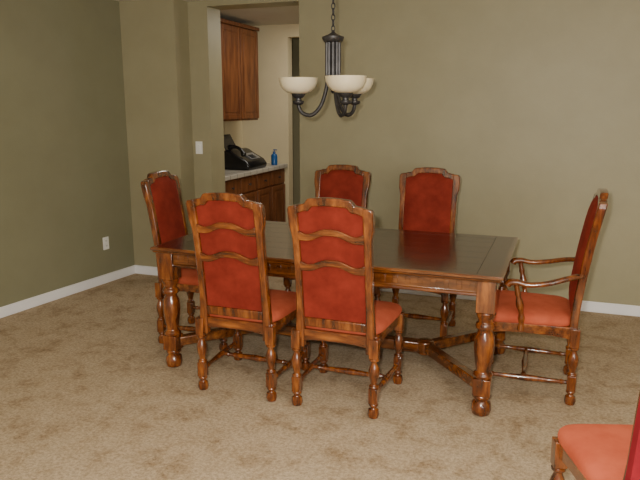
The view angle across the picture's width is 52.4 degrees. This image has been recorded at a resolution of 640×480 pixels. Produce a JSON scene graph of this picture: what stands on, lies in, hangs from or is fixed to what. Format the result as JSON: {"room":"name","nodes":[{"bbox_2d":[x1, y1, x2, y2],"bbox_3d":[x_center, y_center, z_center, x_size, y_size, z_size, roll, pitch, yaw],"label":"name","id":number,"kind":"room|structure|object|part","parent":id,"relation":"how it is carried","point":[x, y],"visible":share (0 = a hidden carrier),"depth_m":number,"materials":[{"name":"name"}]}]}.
{"room":"dining room","nodes":[
{"label":"dining room","id":0,"kind":"room"},
{"bbox_2d":[0,0,134,306],"bbox_3d":[-3.564,-0.188,2.559,0.149,2.500,8.347,5,13,25],"label":"wall","id":1,"kind":"structure","parent":0,"point":[65,180],"depth_m":5.33,"materials":[{"name":"green paint"}]},
{"bbox_2d":[0,265,134,317],"bbox_3d":[-3.530,1.018,2.685,0.014,0.085,8.133,5,13,25],"label":"baseboard","id":2,"kind":"structure","parent":1,"relation":"attached to","point":[19,306],"depth_m":5.48,"materials":[{"name":"white paint"}]},
{"bbox_2d":[103,237,108,249],"bbox_3d":[-1.941,0.030,5.898,0.009,0.116,0.072,5,13,25],"label":"wall outlet","id":3,"kind":"object","parent":1,"relation":"attached to","point":[105,239],"visible":1,"depth_m":5.89,"materials":[{"name":"white plastic"}]},
{"bbox_2d":[116,0,298,38],"bbox_3d":[0.478,-1.558,2.765,8.400,0.100,12.000,4,12,20],"label":"ceiling","id":4,"kind":"structure","parent":0,"point":[281,15],"depth_m":6.70,"materials":[{"name":"paint"}]},
{"bbox_2d":[279,0,373,117],"bbox_3d":[0.047,-1.214,3.779,0.569,0.982,0.588,4,12,20],"label":"chandelier","id":5,"kind":"object","parent":4,"relation":"hanging from","point":[344,86],"visible":1,"depth_m":3.75,"materials":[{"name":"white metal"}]},
{"bbox_3d":[0.076,-1.431,3.705,0.020,0.477,0.020,-5,13,-24],"label":"chain","id":6,"kind":"part","parent":5,"relation":"part of","materials":[{"name":"brown metal"}]},
{"bbox_2d":[223,121,242,150],"bbox_3d":[-1.246,-1.144,7.213,0.100,2.500,1.680,4,12,20],"label":"wall","id":7,"kind":"structure","parent":0,"point":[234,128],"depth_m":7.70,"materials":[{"name":"beige paint"}]},
{"bbox_2d":[220,18,258,120],"bbox_3d":[-1.078,-1.778,6.870,0.350,1.020,1.345,4,12,20],"label":"upper cabinet","id":8,"kind":"object","parent":7,"relation":"attached to","point":[239,41],"visible":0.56,"depth_m":6.98,"materials":[{"name":"brown wood"}]},
{"bbox_3d":[-1.078,-2.258,6.771,0.350,0.040,1.345,4,12,20],"label":"crown","id":9,"kind":"part","parent":8,"relation":"part of","materials":[{"name":"brown wood"}]},
{"bbox_2d":[242,24,298,221],"bbox_3d":[0.227,-1.206,7.515,2.450,2.500,0.120,4,12,20],"label":"wall","id":10,"kind":"structure","parent":0,"point":[272,130],"depth_m":7.66,"materials":[{"name":"beige paint"}]},
{"bbox_2d":[292,39,299,204],"bbox_3d":[0.490,-1.363,8.281,2.900,2.500,1.530,4,12,20],"label":"wall","id":11,"kind":"structure","parent":0,"point":[295,42],"depth_m":9.29,"materials":[{"name":"green paint"}]},
{"bbox_2d":[0,273,639,479],"bbox_3d":[0.478,0.989,3.288,8.400,0.100,12.000,4,12,20],"label":"floor","id":12,"kind":"structure","parent":0,"point":[89,391],"depth_m":3.53,"materials":[{"name":"beige carpet"}]},
{"bbox_2d":[141,170,227,350],"bbox_3d":[-0.829,0.109,4.468,0.612,1.150,0.523,3,12,16],"label":"dining chair","id":13,"kind":"object","parent":12,"relation":"on","point":[161,190],"visible":0.57,"depth_m":4.36,"materials":[{"name":"red fabric"}]},
{"bbox_3d":[-1.053,-0.071,4.497,0.144,0.810,0.440,3,12,16],"label":"frame","id":14,"kind":"part","parent":13,"relation":"part of","materials":[{"name":"brown wood"}]},
{"bbox_2d":[178,268,198,285],"bbox_3d":[-0.768,0.218,4.472,0.485,0.071,0.501,3,12,16],"label":"seat cushion","id":15,"kind":"object","parent":13,"relation":"on","point":[189,277],"depth_m":4.28,"materials":[{"name":"red fabric"}]},
{"bbox_2d":[186,192,309,401],"bbox_3d":[-0.397,0.266,3.701,0.523,1.150,0.612,4,12,20],"label":"dining chair","id":16,"kind":"object","parent":12,"relation":"on","point":[228,229],"visible":0.94,"depth_m":3.48,"materials":[{"name":"red fabric"}]},
{"bbox_3d":[-0.478,0.144,3.452,0.440,0.810,0.144,4,12,20],"label":"frame","id":17,"kind":"part","parent":16,"relation":"part of","materials":[{"name":"brown wood"}]},
{"bbox_2d":[210,289,295,321],"bbox_3d":[-0.376,0.360,3.780,0.501,0.071,0.485,4,12,20],"label":"seat cushion","id":18,"kind":"object","parent":16,"relation":"on","point":[283,303],"depth_m":3.59,"materials":[{"name":"red fabric"}]},
{"bbox_2d":[225,163,287,221],"bbox_3d":[-0.933,-0.333,7.207,0.595,0.915,1.570,4,12,20],"label":"base cabinet","id":19,"kind":"object","parent":12,"relation":"on","point":[264,185],"visible":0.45,"depth_m":7.25,"materials":[{"name":"brown wood"}]},
{"bbox_2d":[225,163,287,180],"bbox_3d":[-0.933,-0.759,7.119,0.595,0.045,1.570,4,12,20],"label":"countertop","id":20,"kind":"structure","parent":19,"relation":"on","point":[229,174],"depth_m":6.90,"materials":[{"name":"stone"}]},
{"bbox_2d":[224,134,266,169],"bbox_3d":[-0.860,-0.969,7.125,0.406,0.364,0.460,4,12,20],"label":"machine","id":21,"kind":"object","parent":20,"relation":"on","point":[236,157],"visible":0.92,"depth_m":6.95,"materials":[{"name":"black plastic"}]},
{"bbox_2d":[224,134,235,149],"bbox_3d":[-1.004,-1.061,7.149,0.108,0.194,0.279,4,12,20],"label":"paper tray","id":22,"kind":"object","parent":21,"relation":"on","point":[228,140],"depth_m":7.16,"materials":[{"name":"black plastic"}]},
{"bbox_3d":[-0.746,-0.921,7.129,0.105,0.065,0.210,4,12,20],"label":"control panel","id":23,"kind":"part","parent":21,"relation":"part of","materials":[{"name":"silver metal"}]},
{"bbox_2d":[271,149,277,164],"bbox_3d":[-0.531,-0.962,7.546,0.074,0.180,0.073,4,12,20],"label":"soap bottle","id":24,"kind":"object","parent":20,"relation":"on","point":[274,155],"visible":1,"depth_m":7.52,"materials":[{"name":"blue plastic"}]},
{"bbox_2d":[283,164,370,322],"bbox_3d":[0.077,0.044,4.784,0.523,1.150,0.612,4,12,20],"label":"dining chair","id":25,"kind":"object","parent":12,"relation":"on","point":[344,181],"visible":0.17,"depth_m":4.89,"materials":[{"name":"red fabric"}]},
{"bbox_3d":[0.158,-0.167,4.964,0.440,0.810,0.144,4,12,20],"label":"frame","id":26,"kind":"part","parent":25,"relation":"part of","materials":[{"name":"brown wood"}]},
{"bbox_2d":[150,221,517,416],"bbox_3d":[0.128,0.386,4.074,2.025,0.765,1.070,4,12,20],"label":"dining table","id":27,"kind":"object","parent":12,"relation":"on","point":[479,266],"visible":0.7,"depth_m":3.73,"materials":[{"name":"brown wood"}]},
{"bbox_3d":[0.128,0.030,4.001,2.025,0.038,1.070,4,12,20],"label":"edge moulding","id":28,"kind":"part","parent":27,"relation":"part of","materials":[{"name":"brown wood"}]},
{"bbox_2d":[287,197,403,418],"bbox_3d":[0.144,0.307,3.505,0.523,1.150,0.612,4,12,20],"label":"dining chair","id":29,"kind":"object","parent":12,"relation":"on","point":[332,238],"visible":1,"depth_m":3.29,"materials":[{"name":"red fabric"}]},
{"bbox_3d":[0.063,0.184,3.256,0.440,0.810,0.144,4,12,20],"label":"frame","id":30,"kind":"part","parent":29,"relation":"part of","materials":[{"name":"brown wood"}]},
{"bbox_2d":[306,300,401,334],"bbox_3d":[0.166,0.400,3.584,0.501,0.071,0.485,4,12,20],"label":"seat cushion","id":31,"kind":"object","parent":29,"relation":"on","point":[387,314],"depth_m":3.39,"materials":[{"name":"red fabric"}]},
{"bbox_2d":[374,167,460,348],"bbox_3d":[0.701,0.090,4.558,0.523,1.150,0.612,4,12,20],"label":"dining chair","id":32,"kind":"object","parent":12,"relation":"on","point":[428,195],"visible":0.48,"depth_m":4.67,"materials":[{"name":"red fabric"}]},
{"bbox_3d":[0.782,-0.120,4.738,0.440,0.810,0.144,4,12,20],"label":"frame","id":33,"kind":"part","parent":32,"relation":"part of","materials":[{"name":"brown wood"}]},
{"bbox_2d":[491,188,608,405],"bbox_3d":[1.239,0.274,3.666,0.612,1.150,0.581,4,12,19],"label":"armchair","id":34,"kind":"object","parent":12,"relation":"on","point":[524,311],"visible":0.77,"depth_m":3.48,"materials":[{"name":"brown wood"}]},
{"bbox_2d":[493,290,569,326],"bbox_3d":[1.179,0.375,3.708,0.485,0.071,0.501,4,12,19],"label":"seat cushion","id":35,"kind":"object","parent":34,"relation":"on","point":[540,310],"depth_m":3.53,"materials":[{"name":"red fabric"}]},
{"bbox_3d":[1.459,0.122,3.556,0.144,0.810,0.440,4,12,19],"label":"frame","id":36,"kind":"part","parent":34,"relation":"part of","materials":[{"name":"brown wood"}]},
{"bbox_2d":[549,391,639,479],"bbox_3d":[1.069,0.616,1.984,0.524,1.156,0.628,0,12,2],"label":"dining chair","id":37,"kind":"object","parent":12,"relation":"on","point":[589,451],"visible":1,"depth_m":2.11,"materials":[{"name":"fabric"}]},
{"bbox_2d":[558,424,632,479],"bbox_3d":[1.071,0.710,2.075,0.501,0.071,0.485,0,12,2],"label":"seat cushion","id":38,"kind":"object","parent":37,"relation":"on","point":[596,451],"depth_m":2.12,"materials":[{"name":"red fabric"}]},
{"bbox_3d":[1.059,0.497,1.729,0.440,0.810,0.144,0,12,2],"label":"frame","id":39,"kind":"part","parent":37,"relation":"part of","materials":[{"name":"brown wood"}]},
{"bbox_2d":[119,0,639,305],"bbox_3d":[1.759,-0.690,5.001,7.396,2.500,0.470,4,12,20],"label":"wall","id":40,"kind":"structure","parent":0,"point":[534,104],"depth_m":5.18,"materials":[{"name":"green paint"}]},
{"bbox_2d":[135,265,157,275],"bbox_3d":[-1.523,0.301,6.181,0.574,0.085,0.014,4,12,20],"label":"baseboard","id":41,"kind":"structure","parent":40,"relation":"attached to","point":[139,269],"depth_m":6.22,"materials":[{"name":"white paint"}]},
{"bbox_2d":[195,141,202,153],"bbox_3d":[-1.126,-0.858,6.044,0.072,0.116,0.012,4,12,20],"label":"light switch","id":42,"kind":"object","parent":40,"relation":"attached to","point":[199,150],"visible":1,"depth_m":6.04,"materials":[{"name":"white plastic"}]},
{"bbox_2d":[382,289,639,316],"bbox_3d":[2.475,0.549,4.972,5.660,0.085,0.014,4,12,20],"label":"baseboard","id":43,"kind":"structure","parent":40,"relation":"attached to","point":[588,306],"depth_m":5.07,"materials":[{"name":"white paint"}]}
]}

